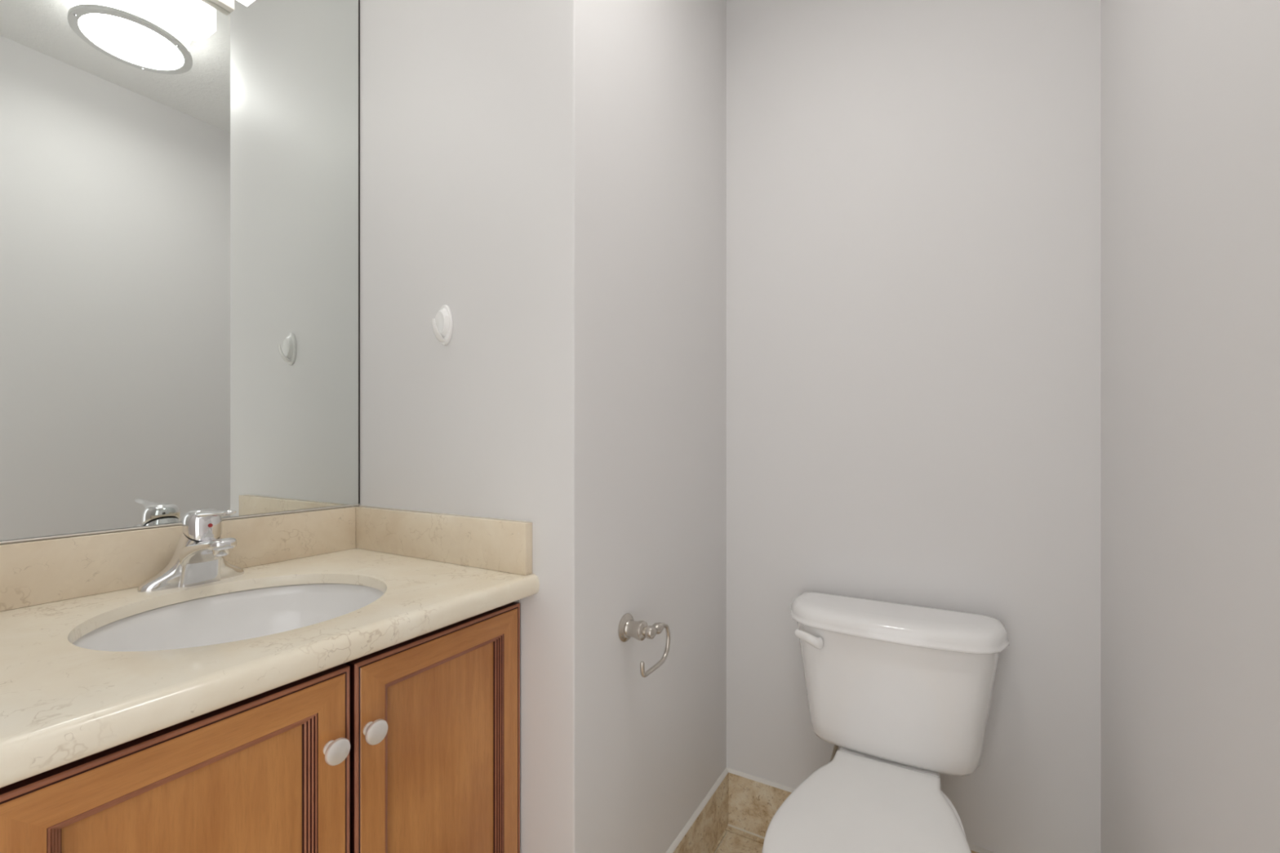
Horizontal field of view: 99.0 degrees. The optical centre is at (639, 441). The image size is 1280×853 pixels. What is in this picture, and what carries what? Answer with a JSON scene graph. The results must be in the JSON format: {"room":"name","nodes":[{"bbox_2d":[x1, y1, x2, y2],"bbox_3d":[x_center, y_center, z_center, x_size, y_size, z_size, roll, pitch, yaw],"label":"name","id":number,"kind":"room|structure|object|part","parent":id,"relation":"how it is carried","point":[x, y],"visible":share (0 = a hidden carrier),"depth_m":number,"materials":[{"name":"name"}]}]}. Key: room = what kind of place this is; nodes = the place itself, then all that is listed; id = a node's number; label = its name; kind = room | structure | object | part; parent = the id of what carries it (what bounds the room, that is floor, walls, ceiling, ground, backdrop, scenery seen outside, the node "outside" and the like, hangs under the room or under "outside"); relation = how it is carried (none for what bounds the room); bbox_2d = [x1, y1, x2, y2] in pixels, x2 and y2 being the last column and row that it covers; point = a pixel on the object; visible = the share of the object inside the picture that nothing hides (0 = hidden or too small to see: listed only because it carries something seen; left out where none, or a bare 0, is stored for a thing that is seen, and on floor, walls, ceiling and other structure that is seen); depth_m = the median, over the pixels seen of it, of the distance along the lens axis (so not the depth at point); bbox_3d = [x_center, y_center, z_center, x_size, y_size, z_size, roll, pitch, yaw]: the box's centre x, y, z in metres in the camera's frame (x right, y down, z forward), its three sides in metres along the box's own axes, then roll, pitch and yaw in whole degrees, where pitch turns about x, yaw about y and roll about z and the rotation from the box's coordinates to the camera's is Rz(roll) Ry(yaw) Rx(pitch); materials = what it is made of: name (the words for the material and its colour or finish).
{"room":"bathroom","nodes":[
{"label":"bathroom","id":0,"kind":"room"},
{"bbox_2d":[1,503,358,543],"bbox_3d":[-1.083,-0.106,0.819,0.100,2.603,1.332,0,0,30],"label":"wall","id":1,"kind":"structure","parent":0,"point":[354,504],"depth_m":1.01,"materials":[{"name":"grey paint"}]},
{"bbox_2d":[0,506,355,611],"bbox_3d":[-0.884,0.212,1.038,0.022,0.102,0.711,0,0,30],"label":"backsplash","id":2,"kind":"structure","parent":1,"relation":"attached to","point":[40,571],"depth_m":0.98,"materials":[{"name":"beige stone"}]},
{"bbox_2d":[0,0,359,543],"bbox_3d":[-0.935,-0.533,0.964,0.008,1.385,0.932,0,0,30],"label":"wall mirror","id":3,"kind":"object","parent":1,"relation":"attached to","point":[180,180],"visible":1,"depth_m":1.04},
{"bbox_2d":[209,0,254,12],"bbox_3d":[-0.907,-0.929,0.861,0.150,0.122,0.521,0,0,30],"label":"vanity light","id":4,"kind":"object","parent":1,"relation":"attached to","point":[228,5],"visible":1,"depth_m":1.10,"materials":[{"name":"white glass"}]},
{"bbox_3d":[-0.965,-0.935,0.894,0.016,0.110,0.521,0,0,30],"label":"plate","id":5,"kind":"part","parent":4,"relation":"part of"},
{"bbox_3d":[-0.786,-0.924,1.005,0.085,0.112,0.150,0,0,30],"label":"lamp shade","id":6,"kind":"part","parent":4,"relation":"part of","materials":[{"name":"white glass"}]},
{"bbox_2d":[358,0,533,852],"bbox_3d":[-0.476,-0.106,1.295,0.671,2.603,0.100,0,0,30],"label":"wall","id":7,"kind":"structure","parent":0,"point":[446,86],"depth_m":1.20,"materials":[{"name":"grey paint"}]},
{"bbox_2d":[431,304,453,345],"bbox_3d":[-0.439,-0.257,1.195,0.045,0.089,0.035,0,0,30],"label":"wall hook","id":8,"kind":"object","parent":7,"relation":"attached to","point":[442,325],"visible":1,"depth_m":1.20,"materials":[{"name":"white plastic"}]},
{"bbox_3d":[-0.432,-0.257,1.207,0.045,0.089,0.006,0,0,30],"label":"plate","id":9,"kind":"part","parent":8,"relation":"part of","materials":[{"name":"white plastic"}]},
{"bbox_2d":[533,0,726,852],"bbox_3d":[0.030,-0.106,1.401,0.100,2.603,0.790,0,0,30],"label":"wall","id":10,"kind":"structure","parent":0,"point":[630,95],"depth_m":1.20,"materials":[{"name":"grey paint"}]},
{"bbox_2d":[617,613,670,677],"bbox_3d":[0.013,0.435,1.196,0.075,0.117,0.128,0,0,30],"label":"toilet paper holder","id":11,"kind":"object","parent":10,"relation":"attached to","point":[628,628],"visible":1,"depth_m":1.17,"materials":[{"name":"silver metal"}]},
{"bbox_3d":[0.004,0.406,1.171,0.065,0.042,0.042,0,0,30],"label":"post","id":12,"kind":"part","parent":11,"relation":"part of","materials":[{"name":"silver metal"}]},
{"bbox_2d":[665,767,728,852],"bbox_3d":[0.079,1.027,1.373,0.011,0.008,0.788,0,0,30],"label":"trim","id":13,"kind":"structure","parent":10,"relation":"attached to","point":[673,846],"depth_m":1.51,"materials":[{"name":"white paint"}]},
{"bbox_2d":[672,773,728,852],"bbox_3d":[0.078,1.113,1.373,0.010,0.164,0.789,0,0,30],"label":"baseboard","id":14,"kind":"structure","parent":10,"relation":"attached to","point":[702,837],"depth_m":1.58,"materials":[{"name":"tile"}]},
{"bbox_2d":[711,825,764,852],"bbox_3d":[-0.128,1.197,0.785,1.585,0.004,2.013,0,0,30],"label":"floor","id":15,"kind":"structure","parent":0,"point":[735,841],"depth_m":1.63,"materials":[{"name":"tile"}]},
{"bbox_2d":[0,600,519,852],"bbox_3d":[-0.639,0.750,0.919,0.564,0.891,0.713,0,0,30],"label":"vanity cabinet","id":16,"kind":"object","parent":15,"relation":"on","point":[412,745],"visible":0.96,"depth_m":0.76,"materials":[{"name":"brown wood"}]},
{"bbox_3d":[-0.515,0.702,0.642,0.022,0.756,0.352,0,0,30],"label":"door","id":17,"kind":"part","parent":16,"relation":"part of","materials":[{"name":"brown wood"}]},
{"bbox_3d":[-0.521,0.702,0.645,0.006,0.631,0.228,0,0,30],"label":"door panel","id":18,"kind":"part","parent":16,"relation":"part of","materials":[{"name":"brown wood"}]},
{"bbox_2d":[0,505,539,787],"bbox_3d":[-0.635,0.231,0.906,0.586,0.144,0.732,0,0,30],"label":"countertop","id":19,"kind":"structure","parent":16,"relation":"on","point":[62,702],"depth_m":0.86,"materials":[{"name":"beige stone"}]},
{"bbox_2d":[137,508,244,592],"bbox_3d":[-0.782,0.191,0.993,0.168,0.143,0.163,0,0,30],"label":"faucet","id":20,"kind":"object","parent":19,"relation":"on","point":[197,558],"visible":1,"depth_m":0.98,"materials":[{"name":"silver metal"}]},
{"bbox_3d":[-0.806,0.153,1.006,0.055,0.056,0.058,0,0,30],"label":"handle","id":21,"kind":"part","parent":20,"relation":"part of","materials":[{"name":"silver metal"}]},
{"bbox_3d":[-0.776,0.208,0.989,0.118,0.072,0.067,0,0,30],"label":"spout","id":22,"kind":"part","parent":20,"relation":"part of","materials":[{"name":"silver metal"}]},
{"bbox_3d":[-0.757,0.133,0.978,0.110,0.025,0.035,0,0,30],"label":"lever","id":23,"kind":"part","parent":20,"relation":"part of","materials":[{"name":"silver metal"}]},
{"bbox_2d":[72,583,383,651],"bbox_3d":[-0.631,0.375,0.885,0.436,0.180,0.466,0,0,30],"label":"undermount sink","id":24,"kind":"object","parent":19,"relation":"in","point":[243,615],"visible":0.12,"depth_m":1.02,"materials":[{"name":"white ceramic"}]},
{"bbox_3d":[-0.422,0.427,0.756,0.025,0.035,0.035,0,0,30],"label":"knob","id":25,"kind":"part","parent":16,"relation":"part of","materials":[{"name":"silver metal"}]},
{"bbox_3d":[-0.393,0.427,0.806,0.025,0.035,0.035,0,0,30],"label":"knob","id":26,"kind":"part","parent":16,"relation":"part of","materials":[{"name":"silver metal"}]},
{"bbox_3d":[-0.336,0.702,0.951,0.022,0.756,0.348,0,0,30],"label":"door","id":27,"kind":"part","parent":16,"relation":"part of","materials":[{"name":"brown wood"}]},
{"bbox_3d":[-0.342,0.702,0.955,0.006,0.631,0.224,0,0,30],"label":"door panel","id":28,"kind":"part","parent":16,"relation":"part of","materials":[{"name":"brown wood"}]},
{"bbox_2d":[761,591,1009,852],"bbox_3d":[0.505,0.811,1.163,0.504,0.768,0.725,0,0,30],"label":"toilet","id":29,"kind":"object","parent":15,"relation":"on","point":[904,691],"visible":1,"depth_m":1.26,"materials":[{"name":"white ceramic"}]},
{"bbox_3d":[0.428,0.505,1.392,0.073,0.041,0.026,0,0,30],"label":"flush handle","id":30,"kind":"part","parent":29,"relation":"part of","materials":[{"name":"white plastic"}]},
{"bbox_3d":[0.459,0.777,1.084,0.368,0.016,0.541,0,0,30],"label":"seat lid","id":31,"kind":"part","parent":29,"relation":"part of","materials":[{"name":"white plastic"}]},
{"bbox_3d":[0.630,0.622,1.380,0.466,0.309,0.180,0,0,30],"label":"tank","id":32,"kind":"part","parent":29,"relation":"part of","materials":[{"name":"white ceramic"}]},
{"bbox_3d":[0.627,0.450,1.374,0.504,0.047,0.205,0,0,30],"label":"tank lid","id":33,"kind":"part","parent":29,"relation":"part of","materials":[{"name":"white ceramic"}]},
{"bbox_3d":[0.481,0.998,1.122,0.344,0.395,0.575,0,0,30],"label":"bowl","id":34,"kind":"part","parent":29,"relation":"part of","materials":[{"name":"white ceramic"}]},
{"bbox_2d":[726,0,1100,852],"bbox_3d":[0.692,-0.106,1.532,1.114,2.603,0.100,0,0,30],"label":"wall","id":35,"kind":"structure","parent":0,"point":[913,186],"depth_m":1.44,"materials":[{"name":"grey paint"}]},
{"bbox_2d":[728,823,764,839],"bbox_3d":[0.661,1.194,1.478,0.894,0.003,0.004,0,0,30],"label":"trim","id":36,"kind":"structure","parent":35,"relation":"attached to","point":[731,825],"depth_m":1.67,"materials":[{"name":"tile"}]},
{"bbox_2d":[728,772,978,852],"bbox_3d":[0.664,1.113,1.484,0.894,0.164,0.010,0,0,30],"label":"baseboard","id":37,"kind":"structure","parent":35,"relation":"attached to","point":[753,805],"depth_m":1.67,"materials":[{"name":"tile"}]},
{"bbox_2d":[726,767,996,852],"bbox_3d":[0.665,1.027,1.483,0.912,0.008,0.011,0,0,30],"label":"trim","id":38,"kind":"structure","parent":35,"relation":"attached to","point":[972,847],"depth_m":1.64,"materials":[{"name":"white paint"}]},
{"bbox_2d":[1100,0,1279,852],"bbox_3d":[0.574,-0.106,0.316,0.100,2.603,2.122,0,0,30],"label":"wall","id":39,"kind":"structure","parent":0,"point":[1190,89],"depth_m":0.78,"materials":[{"name":"grey paint"}]}
]}

